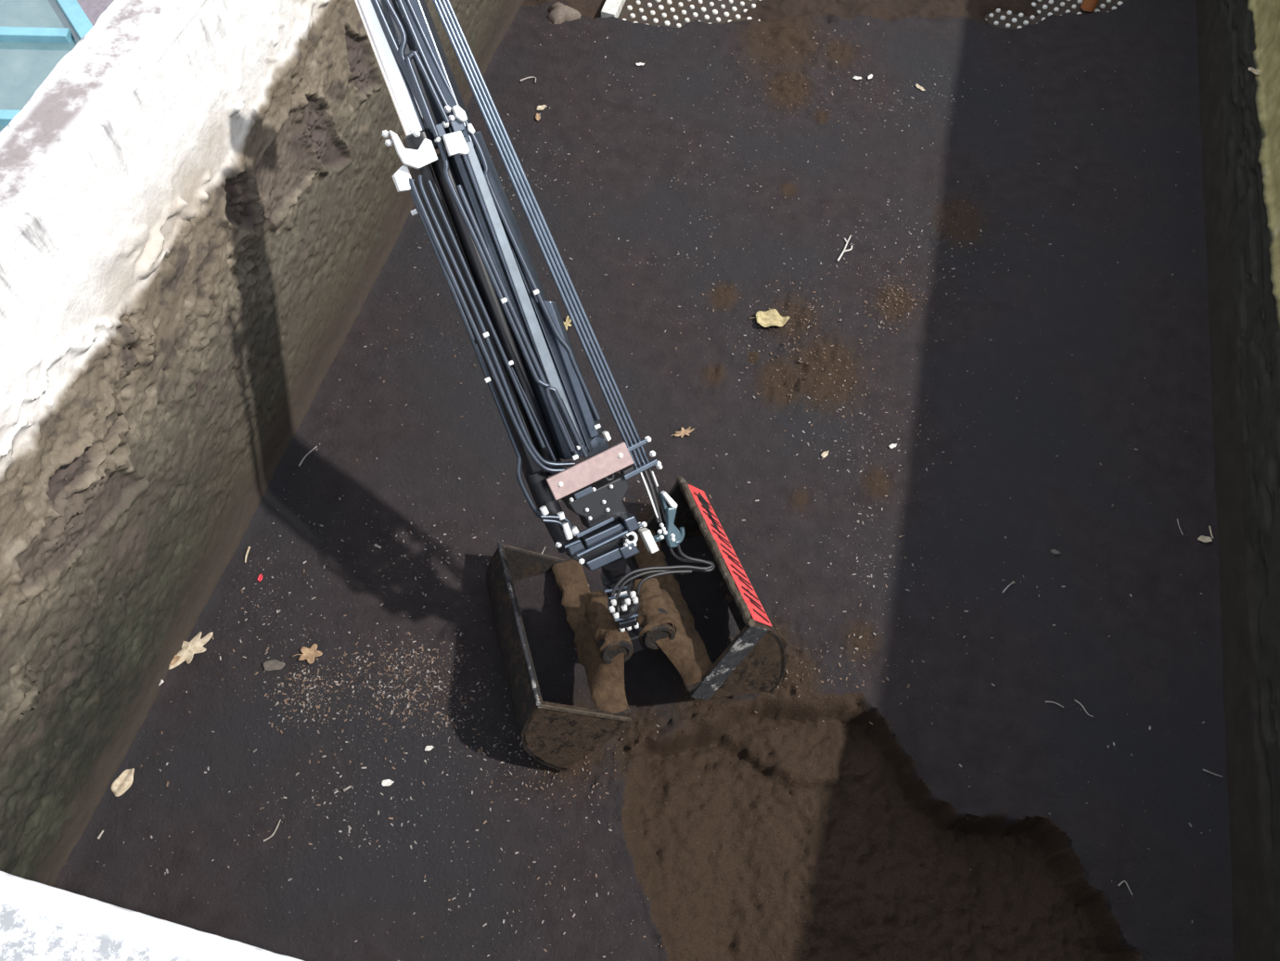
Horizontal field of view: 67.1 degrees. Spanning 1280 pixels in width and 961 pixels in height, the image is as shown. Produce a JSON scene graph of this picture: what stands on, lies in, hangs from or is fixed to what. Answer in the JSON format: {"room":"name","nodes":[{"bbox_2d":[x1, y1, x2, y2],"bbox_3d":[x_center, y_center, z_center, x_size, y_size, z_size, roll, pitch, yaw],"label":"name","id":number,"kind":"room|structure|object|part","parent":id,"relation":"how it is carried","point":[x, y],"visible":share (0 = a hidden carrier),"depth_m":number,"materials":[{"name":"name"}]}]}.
{"room":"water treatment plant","nodes":[
{"label":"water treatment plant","id":0,"kind":"room"},
{"bbox_2d":[0,870,303,960],"bbox_3d":[-0.236,1.875,2.921,6.394,2.303,0.364,14,61,4],"label":"wall","id":1,"kind":"structure","parent":0,"point":[39,921],"depth_m":2.06,"materials":[{"name":"white concrete"}]},
{"bbox_2d":[0,0,524,886],"bbox_3d":[-1.426,-2.453,5.342,0.383,2.430,9.442,14,61,5],"label":"wall","id":2,"kind":"structure","parent":0,"point":[201,204],"depth_m":3.87,"materials":[{"name":"concrete"}]},
{"bbox_2d":[52,0,1233,960],"bbox_3d":[0.976,-1.123,5.940,5.064,0.364,9.114,14,61,5],"label":"floor","id":3,"kind":"structure","parent":0,"point":[865,851],"depth_m":4.99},
{"bbox_2d":[110,768,134,796],"bbox_3d":[-2.276,1.330,4.258,0.074,0.016,0.128,29,63,13],"label":"leaf","id":4,"kind":"object","parent":3,"relation":"on","point":[123,782],"visible":1,"depth_m":4.25,"materials":[{"name":"beige plant"}]},
{"bbox_2d":[168,654,180,665],"bbox_3d":[-2.203,0.842,4.526,0.100,0.016,0.053,-9,62,-8],"label":"leaf","id":5,"kind":"object","parent":3,"relation":"on","point":[176,658],"visible":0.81,"depth_m":4.53,"materials":[{"name":"beige plant"}]},
{"bbox_2d":[168,631,212,669],"bbox_3d":[-2.145,0.807,4.556,0.117,0.039,0.287,42,67,18],"label":"leaf","id":6,"kind":"object","parent":3,"relation":"on","point":[187,650],"visible":0.95,"depth_m":4.57,"materials":[{"name":"beige plant"}]},
{"bbox_2d":[244,546,250,563],"bbox_3d":[-1.969,0.372,4.835,0.013,0.014,0.088,4,61,-1],"label":"stick","id":7,"kind":"object","parent":3,"relation":"on","point":[249,547],"visible":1,"depth_m":4.83,"materials":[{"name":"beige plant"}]},
{"bbox_2d":[257,574,262,581],"bbox_3d":[-1.880,0.481,4.779,0.022,0.007,0.040,14,61,5],"label":"scrap","id":8,"kind":"object","parent":3,"relation":"on","point":[260,578],"visible":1,"depth_m":4.78,"materials":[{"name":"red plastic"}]},
{"bbox_2d":[263,819,281,841],"bbox_3d":[-1.598,1.529,4.203,0.022,0.009,0.107,30,64,13],"label":"straw","id":9,"kind":"object","parent":3,"relation":"on","point":[271,836],"visible":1,"depth_m":4.20,"materials":[{"name":"beige plant"}]},
{"bbox_2d":[262,659,285,670],"bbox_3d":[-1.731,0.871,4.561,0.107,0.009,0.057,-6,61,-6],"label":"leaf","id":10,"kind":"object","parent":3,"relation":"on","point":[272,664],"visible":1,"depth_m":4.56,"materials":[{"name":"grey plant"}]},
{"bbox_2d":[292,643,322,664],"bbox_3d":[-1.578,0.827,4.590,0.100,0.014,0.115,39,66,17],"label":"leaf","id":11,"kind":"object","parent":3,"relation":"on","point":[309,654],"visible":1,"depth_m":4.59,"materials":[{"name":"beige plant"}]},
{"bbox_2d":[298,446,317,466],"bbox_3d":[-1.768,-0.132,5.125,0.020,0.010,0.144,28,63,12],"label":"straw","id":12,"kind":"object","parent":3,"relation":"on","point":[315,446],"visible":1,"depth_m":5.12,"materials":[{"name":"beige plant"}]},
{"bbox_2d":[381,779,394,786],"bbox_3d":[-1.132,1.356,4.331,0.055,0.009,0.030,-5,61,-6],"label":"scrap","id":13,"kind":"object","parent":3,"relation":"on","point":[388,782],"visible":1,"depth_m":4.33,"materials":[{"name":"white paper"}]},
{"bbox_2d":[424,745,434,750],"bbox_3d":[-0.964,1.224,4.412,0.042,0.007,0.022,-6,61,-7],"label":"scrap","id":14,"kind":"object","parent":3,"relation":"on","point":[428,748],"visible":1,"depth_m":4.41,"materials":[{"name":"white paper"}]},
{"bbox_2d":[520,76,536,82],"bbox_3d":[-0.770,-2.763,6.644,0.110,0.013,0.055,5,61,0],"label":"straw","id":15,"kind":"object","parent":3,"relation":"on","point":[527,77],"visible":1,"depth_m":6.64,"materials":[{"name":"beige plant"}]},
{"bbox_2d":[535,113,540,120],"bbox_3d":[-0.682,-2.436,6.463,0.041,0.008,0.065,14,61,5],"label":"leaf","id":16,"kind":"object","parent":3,"relation":"on","point":[537,116],"visible":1,"depth_m":6.46,"materials":[{"name":"plant"}]},
{"bbox_2d":[536,104,547,110],"bbox_3d":[-0.664,-2.516,6.510,0.075,0.011,0.041,-13,62,-10],"label":"leaf","id":17,"kind":"object","parent":3,"relation":"on","point":[539,108],"visible":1,"depth_m":6.51,"materials":[{"name":"beige plant"}]},
{"bbox_2d":[547,1,581,24],"bbox_3d":[-0.571,-3.382,6.995,0.263,0.100,0.212,31,64,13],"label":"clod","id":18,"kind":"object","parent":3,"relation":"on","point":[559,13],"visible":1,"depth_m":6.97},
{"bbox_2d":[563,315,571,330],"bbox_3d":[-0.437,-0.901,5.615,0.061,0.026,0.140,22,62,9],"label":"leaf","id":19,"kind":"object","parent":3,"relation":"on","point":[567,323],"visible":0.59,"depth_m":5.63,"materials":[{"name":"yellow plant"}]},
{"bbox_2d":[486,475,786,772],"bbox_3d":[-0.056,0.565,4.405,1.254,1.332,1.117,-16,63,-12],"label":"clamshell grab","id":20,"kind":"object","parent":3,"relation":"on","point":[608,629],"visible":0.92,"depth_m":4.25,"materials":[{"name":"black metal"}]},
{"bbox_3d":[-0.534,0.507,4.869,0.475,0.499,0.178,-1,61,-4],"label":"plate","id":21,"kind":"part","parent":20,"relation":"part of","materials":[{"name":"black metal"}]},
{"bbox_2d":[354,0,715,598],"bbox_3d":[-0.409,-0.795,3.347,0.623,2.020,2.038,-25,65,-16],"label":"crane arm","id":22,"kind":"object","parent":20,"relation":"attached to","point":[519,339],"visible":1,"depth_m":3.42,"materials":[{"name":"metal"}]},
{"bbox_3d":[-0.813,-1.377,3.160,0.092,0.399,0.413,-24,65,-15],"label":"chrome rod","id":23,"kind":"part","parent":22,"relation":"part of","materials":[{"name":"silver metal"}]},
{"bbox_3d":[-0.340,0.113,3.678,0.089,0.283,0.303,-28,66,-17],"label":"fork leg","id":24,"kind":"part","parent":22,"relation":"part of","materials":[{"name":"black metal"}]},
{"bbox_3d":[-0.183,-0.035,3.577,0.334,0.080,0.076,-26,65,-16],"label":"mounting plate","id":25,"kind":"part","parent":22,"relation":"part of","materials":[{"name":"pink metal"}]},
{"bbox_3d":[-0.162,0.258,3.776,0.257,0.067,0.066,-24,65,-15],"label":"link plate","id":26,"kind":"part","parent":22,"relation":"part of","materials":[{"name":"black metal"}]},
{"bbox_3d":[0.077,0.224,3.793,0.059,0.032,0.028,-20,64,-14],"label":"coupling arm","id":27,"kind":"part","parent":22,"relation":"part of"},
{"bbox_3d":[0.091,0.081,3.748,0.015,0.061,0.062,-24,65,-16],"label":"coupling plate","id":28,"kind":"part","parent":22,"relation":"part of","materials":[{"name":"silver metal"}]},
{"bbox_3d":[0.114,0.073,3.740,0.081,0.074,0.029,38,65,16],"label":"coupling lever","id":29,"kind":"part","parent":22,"relation":"part of","materials":[{"name":"silver metal"}]},
{"bbox_3d":[-0.272,1.105,4.171,0.475,0.499,0.178,-1,61,-4],"label":"plate","id":30,"kind":"part","parent":20,"relation":"part of","materials":[{"name":"metal"}]},
{"bbox_3d":[-0.077,0.462,3.902,0.054,0.031,0.011,-11,62,-9],"label":"name plate","id":31,"kind":"part","parent":20,"relation":"part of","materials":[{"name":"silver metal"}]},
{"bbox_3d":[0.166,0.194,4.907,0.442,0.488,0.182,-8,62,-8],"label":"plate","id":32,"kind":"part","parent":20,"relation":"part of","materials":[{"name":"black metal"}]},
{"bbox_3d":[0.427,0.793,4.209,0.442,0.488,0.182,-8,62,-8],"label":"plate","id":33,"kind":"part","parent":20,"relation":"part of","materials":[{"name":"metal"}]},
{"bbox_2d":[97,20,1210,960],"bbox_3d":[0.807,-0.587,5.630,4.781,0.266,6.939,14,61,5],"label":"chips","id":34,"kind":"object","parent":3,"relation":"on","point":[277,610],"visible":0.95,"depth_m":4.73,"materials":[{"name":"beige wood"}]},
{"bbox_2d":[130,22,1215,952],"bbox_3d":[0.822,-0.620,5.626,4.811,0.290,6.923,14,61,5],"label":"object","id":35,"kind":"object","parent":3,"relation":"on","point":[383,575],"visible":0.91,"depth_m":4.62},
{"bbox_2d":[671,426,694,437],"bbox_3d":[0.234,-0.266,5.295,0.136,0.027,0.057,-17,63,-12],"label":"leaf","id":36,"kind":"object","parent":3,"relation":"on","point":[683,431],"visible":1,"depth_m":5.30,"materials":[{"name":"beige plant"}]},
{"bbox_2d":[751,308,789,327],"bbox_3d":[0.767,-0.959,5.696,0.168,0.046,0.170,-37,69,-21],"label":"leaf","id":37,"kind":"object","parent":3,"relation":"on","point":[771,317],"visible":1,"depth_m":5.71,"materials":[{"name":"yellow plant"}]},
{"bbox_2d":[820,450,829,457],"bbox_3d":[1.015,-0.146,5.282,0.053,0.009,0.028,-38,69,-21],"label":"scrap","id":38,"kind":"object","parent":3,"relation":"on","point":[825,454],"visible":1,"depth_m":5.28,"materials":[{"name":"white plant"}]},
{"bbox_2d":[836,235,852,261],"bbox_3d":[1.292,-1.450,6.037,0.069,0.013,0.236,18,61,7],"label":"twig","id":39,"kind":"object","parent":3,"relation":"on","point":[851,249],"visible":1,"depth_m":6.03,"materials":[{"name":"white wood"}]},
{"bbox_2d":[601,0,1127,28],"bbox_3d":[1.860,-3.878,7.475,3.845,0.120,2.300,14,61,5],"label":"metal plate","id":40,"kind":"object","parent":3,"relation":"on","point":[669,13],"visible":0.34,"depth_m":7.23,"materials":[{"name":"grey metal"}]},
{"bbox_3d":[0.058,-4.343,7.619,0.110,0.100,2.300,14,61,5],"label":"rail","id":41,"kind":"part","parent":40,"relation":"part of","materials":[{"name":"white metal"}]},
{"bbox_2d":[1080,0,1099,12],"bbox_3d":[3.457,-3.681,7.391,0.122,0.139,0.133,14,61,5],"label":"pipe stub","id":42,"kind":"object","parent":40,"relation":"on","point":[1090,6],"visible":1,"depth_m":7.38,"materials":[{"name":"orange metal"}]},
{"bbox_2d":[888,443,896,448],"bbox_3d":[1.400,-0.193,5.332,0.049,0.008,0.026,-24,65,-16],"label":"scrap","id":43,"kind":"object","parent":3,"relation":"on","point":[892,445],"visible":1,"depth_m":5.33,"materials":[{"name":"white paper"}]},
{"bbox_2d":[915,83,925,90],"bbox_3d":[1.984,-2.779,6.822,0.029,0.011,0.091,-40,70,-22],"label":"scrap","id":44,"kind":"object","parent":3,"relation":"on","point":[917,85],"visible":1,"depth_m":6.83,"materials":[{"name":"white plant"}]},
{"bbox_2d":[1050,549,1060,554],"bbox_3d":[2.182,0.375,5.064,0.050,0.008,0.027,14,61,5],"label":"scrap","id":45,"kind":"object","parent":3,"relation":"on","point":[1054,551],"visible":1,"depth_m":5.06,"materials":[{"name":"grey plant"}]},
{"bbox_2d":[1074,699,1093,716],"bbox_3d":[2.145,1.101,4.662,0.016,0.008,0.111,-33,67,-19],"label":"straw","id":46,"kind":"object","parent":3,"relation":"on","point":[1074,699],"visible":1,"depth_m":4.66,"materials":[{"name":"grey plant"}]},
{"bbox_2d":[1117,880,1132,895],"bbox_3d":[2.156,1.800,4.275,0.070,0.009,0.040,33,64,14],"label":"straw","id":47,"kind":"object","parent":3,"relation":"on","point":[1122,881],"visible":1,"depth_m":4.28,"materials":[{"name":"grey plant"}]},
{"bbox_2d":[1197,535,1212,542],"bbox_3d":[3.019,0.315,5.152,0.075,0.012,0.042,14,61,5],"label":"leaf","id":48,"kind":"object","parent":3,"relation":"on","point":[1205,539],"visible":1,"depth_m":5.15,"materials":[{"name":"beige plant"}]},
{"bbox_2d":[1195,0,1279,960],"bbox_3d":[3.564,-1.175,4.921,0.417,2.422,9.444,13,61,4],"label":"wall","id":49,"kind":"structure","parent":0,"point":[1239,107],"depth_m":5.18,"materials":[{"name":"concrete"}]},
{"bbox_2d":[1248,67,1260,75],"bbox_3d":[3.901,-2.584,6.103,0.104,0.015,0.060,14,61,5],"label":"leaf","id":50,"kind":"object","parent":49,"relation":"on","point":[1252,70],"visible":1,"depth_m":6.11,"materials":[{"name":"beige plant"}]},
{"label":"outside","id":51,"kind":"structure","parent":0,"visible":0},
{"bbox_2d":[76,0,114,25],"bbox_3d":[0.518,-0.127,5.721,60.000,0.100,60.000,14,61,5],"label":"ground","id":52,"kind":"structure","parent":51,"point":[93,9],"depth_m":7.33,"materials":[{"name":"concrete"}]},
{"bbox_2d":[0,0,93,131],"bbox_3d":[-4.696,-2.572,6.164,4.192,0.945,2.407,0,61,-3],"label":"window","id":53,"kind":"structure","parent":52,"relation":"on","point":[35,35],"depth_m":5.79,"materials":[{"name":"teal glass"}]},
{"bbox_3d":[-3.397,-2.764,5.878,0.100,0.130,2.822,-30,67,-18],"label":"rail","id":54,"kind":"part","parent":53,"relation":"part of","materials":[{"name":"blue metal"}]}
]}

